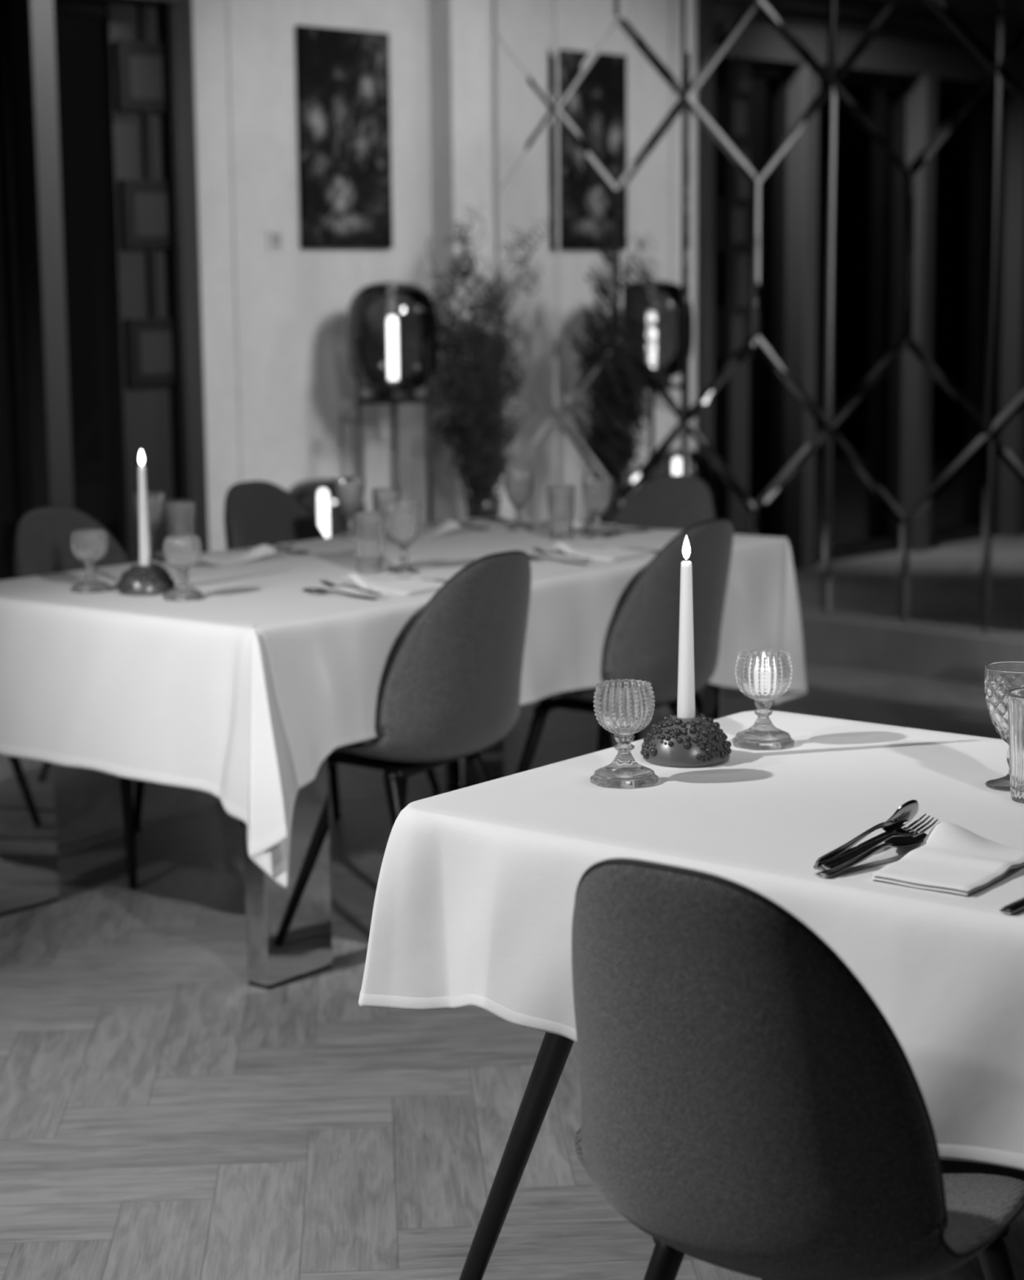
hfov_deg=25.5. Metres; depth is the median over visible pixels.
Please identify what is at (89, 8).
window
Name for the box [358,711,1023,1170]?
tablecloth
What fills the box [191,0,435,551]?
wall
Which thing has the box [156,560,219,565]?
table knife
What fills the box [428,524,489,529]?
spoon
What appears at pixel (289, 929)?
dining table
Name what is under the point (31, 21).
trim
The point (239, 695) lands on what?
tablecloth
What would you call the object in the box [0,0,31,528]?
curtain
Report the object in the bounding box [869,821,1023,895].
folded napkin
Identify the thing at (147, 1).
trim
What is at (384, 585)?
folded napkin
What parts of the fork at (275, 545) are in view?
handle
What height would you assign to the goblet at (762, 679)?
0.132 m
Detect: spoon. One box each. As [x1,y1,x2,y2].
[246,548,310,555]
[302,587,377,599]
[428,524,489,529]
[528,555,588,564]
[602,528,649,536]
[813,800,919,869]
[815,831,927,877]
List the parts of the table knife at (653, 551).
handle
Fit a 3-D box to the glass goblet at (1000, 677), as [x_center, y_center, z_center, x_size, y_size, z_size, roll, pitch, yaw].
[0.654,0.112,2.943,0.082,0.158,0.082,-1,9,0]
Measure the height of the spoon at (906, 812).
0.053 m
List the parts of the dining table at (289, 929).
leg, leg, leg, leg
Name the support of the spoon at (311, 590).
on the tablecloth at (239, 695)
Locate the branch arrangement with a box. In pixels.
[425,201,555,519]
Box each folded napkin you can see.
[198,544,276,565]
[339,573,444,595]
[415,520,460,538]
[532,520,621,531]
[547,542,652,560]
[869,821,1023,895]
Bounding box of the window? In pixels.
[53,0,189,563]
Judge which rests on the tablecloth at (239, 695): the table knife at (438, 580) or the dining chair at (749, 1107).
the table knife at (438, 580)
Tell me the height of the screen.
1.405 m
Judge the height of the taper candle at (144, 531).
0.262 m
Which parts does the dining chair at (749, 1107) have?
leg, leg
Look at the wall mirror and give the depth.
8.49 m
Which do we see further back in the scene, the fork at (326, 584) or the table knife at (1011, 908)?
the fork at (326, 584)
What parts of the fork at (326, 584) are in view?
handle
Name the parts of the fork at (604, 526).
handle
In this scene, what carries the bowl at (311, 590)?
on the spoon at (311, 590)
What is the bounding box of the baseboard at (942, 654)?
[800,613,1023,684]
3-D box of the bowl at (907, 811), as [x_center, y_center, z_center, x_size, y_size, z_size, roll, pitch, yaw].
[0.452,0.206,2.622,0.068,0.042,0.010,-19,46,-40]
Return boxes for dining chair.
[13,506,243,888]
[223,480,439,818]
[327,550,531,827]
[516,518,733,773]
[537,475,715,742]
[571,857,1023,1279]
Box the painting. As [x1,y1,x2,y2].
[294,25,392,248]
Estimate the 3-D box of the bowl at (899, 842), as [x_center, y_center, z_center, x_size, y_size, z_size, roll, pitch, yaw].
[0.457,0.235,2.631,0.045,0.010,0.072,7,12,42]
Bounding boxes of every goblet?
[70,529,112,593]
[131,491,164,557]
[162,535,204,601]
[333,476,364,538]
[385,502,421,573]
[503,470,533,530]
[581,475,613,538]
[590,679,658,788]
[731,648,795,750]
[984,661,1023,791]
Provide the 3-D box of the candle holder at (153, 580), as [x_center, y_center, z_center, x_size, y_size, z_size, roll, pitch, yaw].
[-0.801,-0.135,4.956,0.128,0.063,0.128,-5,10,-28]
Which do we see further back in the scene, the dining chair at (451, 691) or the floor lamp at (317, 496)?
the floor lamp at (317, 496)
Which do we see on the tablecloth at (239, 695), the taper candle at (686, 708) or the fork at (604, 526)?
the fork at (604, 526)
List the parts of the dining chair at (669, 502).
leg, leg, leg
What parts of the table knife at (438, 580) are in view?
handle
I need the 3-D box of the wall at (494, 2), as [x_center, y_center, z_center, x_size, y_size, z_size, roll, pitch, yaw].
[3.239,-1.300,6.371,0.181,3.350,9.921,-9,12,-44]
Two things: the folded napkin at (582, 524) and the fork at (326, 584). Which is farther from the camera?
the folded napkin at (582, 524)
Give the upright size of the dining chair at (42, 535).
0.873 m
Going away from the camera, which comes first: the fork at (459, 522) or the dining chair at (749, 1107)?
the dining chair at (749, 1107)
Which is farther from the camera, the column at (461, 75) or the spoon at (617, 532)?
the column at (461, 75)
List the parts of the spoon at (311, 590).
handle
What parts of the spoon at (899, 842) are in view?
handle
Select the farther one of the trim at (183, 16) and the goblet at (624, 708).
the trim at (183, 16)
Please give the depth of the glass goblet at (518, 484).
6.13 m
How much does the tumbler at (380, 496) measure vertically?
0.139 m
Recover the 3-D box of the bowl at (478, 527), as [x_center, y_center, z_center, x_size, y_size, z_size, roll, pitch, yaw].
[-0.091,-0.304,6.168,0.072,0.010,0.045,6,11,37]
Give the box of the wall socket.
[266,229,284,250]
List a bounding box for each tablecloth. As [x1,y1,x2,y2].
[0,516,807,888]
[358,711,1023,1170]
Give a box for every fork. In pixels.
[242,544,294,548]
[318,579,382,595]
[424,520,476,524]
[531,547,592,560]
[600,524,647,528]
[821,813,937,870]
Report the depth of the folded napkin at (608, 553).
5.52 m
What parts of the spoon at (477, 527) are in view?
handle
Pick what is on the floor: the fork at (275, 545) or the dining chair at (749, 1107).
the dining chair at (749, 1107)
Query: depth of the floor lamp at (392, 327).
8.84 m
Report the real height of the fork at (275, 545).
0.018 m
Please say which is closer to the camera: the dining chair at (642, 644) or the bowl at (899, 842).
the bowl at (899, 842)
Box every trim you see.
[9,0,73,509]
[123,0,181,4]
[173,0,208,553]
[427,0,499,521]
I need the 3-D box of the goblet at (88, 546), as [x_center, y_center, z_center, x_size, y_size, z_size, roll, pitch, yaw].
[-0.928,-0.174,4.986,0.088,0.132,0.088,1,9,13]
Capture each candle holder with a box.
[115,562,175,595]
[640,712,731,768]
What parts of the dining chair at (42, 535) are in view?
leg, leg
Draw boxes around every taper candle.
[137,449,151,565]
[676,534,695,718]
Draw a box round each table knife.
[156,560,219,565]
[397,577,447,582]
[528,523,548,527]
[598,546,659,552]
[813,831,892,870]
[999,897,1023,913]
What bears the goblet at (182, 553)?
on the tablecloth at (239, 695)
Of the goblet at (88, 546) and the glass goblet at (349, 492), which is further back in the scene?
the glass goblet at (349, 492)
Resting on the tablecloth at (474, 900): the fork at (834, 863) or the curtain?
the fork at (834, 863)
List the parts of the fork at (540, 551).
handle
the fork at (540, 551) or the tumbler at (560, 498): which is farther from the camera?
the tumbler at (560, 498)
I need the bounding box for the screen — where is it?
[113,0,173,386]
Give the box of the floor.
[0,521,1023,1279]
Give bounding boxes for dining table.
[0,682,757,989]
[458,1031,573,1279]
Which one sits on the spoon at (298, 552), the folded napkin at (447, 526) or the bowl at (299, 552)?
the bowl at (299, 552)
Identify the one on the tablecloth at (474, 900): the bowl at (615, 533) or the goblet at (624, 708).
the goblet at (624, 708)
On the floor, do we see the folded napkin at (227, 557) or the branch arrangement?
the branch arrangement
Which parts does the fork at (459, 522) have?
handle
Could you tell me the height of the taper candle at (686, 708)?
0.262 m
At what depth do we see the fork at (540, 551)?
5.43 m
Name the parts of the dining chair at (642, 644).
leg, leg, leg, leg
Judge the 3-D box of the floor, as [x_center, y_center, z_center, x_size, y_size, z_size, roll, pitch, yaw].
[1.511,1.034,2.692,21.000,0.100,23.000,-1,9,0]
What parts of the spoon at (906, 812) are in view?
handle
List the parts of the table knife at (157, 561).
handle, blade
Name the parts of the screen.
panel, panel, panel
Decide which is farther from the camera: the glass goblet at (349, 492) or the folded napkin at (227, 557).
the glass goblet at (349, 492)
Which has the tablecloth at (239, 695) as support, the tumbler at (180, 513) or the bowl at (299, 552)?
the tumbler at (180, 513)
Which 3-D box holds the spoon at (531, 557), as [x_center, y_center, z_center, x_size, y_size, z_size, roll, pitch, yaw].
[0.096,-0.193,5.427,0.206,0.013,0.045,6,11,37]
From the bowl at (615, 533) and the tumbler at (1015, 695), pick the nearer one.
the tumbler at (1015, 695)
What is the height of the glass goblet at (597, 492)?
0.158 m
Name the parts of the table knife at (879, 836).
handle, blade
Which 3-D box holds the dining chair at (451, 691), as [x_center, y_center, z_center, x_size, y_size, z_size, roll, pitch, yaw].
[-0.223,0.227,4.873,0.555,0.873,0.440,6,11,39]
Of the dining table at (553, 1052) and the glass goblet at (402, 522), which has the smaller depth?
the dining table at (553, 1052)
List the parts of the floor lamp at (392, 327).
leg, leg, glass globe, globe, cross frame, leg, leg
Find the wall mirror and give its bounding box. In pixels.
[493,0,1023,638]
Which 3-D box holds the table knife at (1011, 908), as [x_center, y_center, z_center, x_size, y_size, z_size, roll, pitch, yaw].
[0.579,0.268,2.429,0.019,0.007,0.205,7,12,40]
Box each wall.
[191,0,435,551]
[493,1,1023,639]
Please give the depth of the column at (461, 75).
9.43 m
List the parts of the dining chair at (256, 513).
leg, leg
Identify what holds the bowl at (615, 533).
on the spoon at (617, 532)
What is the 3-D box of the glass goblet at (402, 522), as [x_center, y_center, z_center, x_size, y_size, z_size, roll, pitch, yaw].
[-0.251,-0.237,5.260,0.082,0.158,0.082,-2,9,-9]
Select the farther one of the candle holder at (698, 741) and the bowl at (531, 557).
the bowl at (531, 557)
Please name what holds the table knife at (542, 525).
on the tablecloth at (239, 695)
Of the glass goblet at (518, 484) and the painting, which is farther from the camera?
the painting
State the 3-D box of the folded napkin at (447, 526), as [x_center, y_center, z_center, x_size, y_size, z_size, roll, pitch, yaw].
[-0.264,-0.301,6.083,0.204,0.035,0.175,6,11,36]
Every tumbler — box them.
[164,499,195,536]
[352,511,384,573]
[371,488,400,543]
[546,484,575,540]
[1007,687,1023,803]
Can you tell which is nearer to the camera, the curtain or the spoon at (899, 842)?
the spoon at (899, 842)
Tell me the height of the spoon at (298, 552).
0.013 m
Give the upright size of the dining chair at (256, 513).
0.873 m
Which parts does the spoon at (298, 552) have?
handle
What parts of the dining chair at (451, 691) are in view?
leg, leg, leg, leg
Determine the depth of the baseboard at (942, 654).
8.23 m
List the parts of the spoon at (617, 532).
handle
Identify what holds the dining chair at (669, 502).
on the floor
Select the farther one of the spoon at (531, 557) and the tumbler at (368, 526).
the spoon at (531, 557)
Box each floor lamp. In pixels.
[287,478,365,537]
[346,281,438,524]
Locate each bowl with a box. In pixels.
[286,550,310,555]
[302,587,328,594]
[467,525,489,529]
[528,555,540,559]
[602,531,620,536]
[881,800,919,832]
[884,831,927,848]
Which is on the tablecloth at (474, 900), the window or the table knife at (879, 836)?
the table knife at (879, 836)
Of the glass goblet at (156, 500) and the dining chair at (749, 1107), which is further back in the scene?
the glass goblet at (156, 500)
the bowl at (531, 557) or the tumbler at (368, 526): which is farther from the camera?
the bowl at (531, 557)
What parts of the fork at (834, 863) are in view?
handle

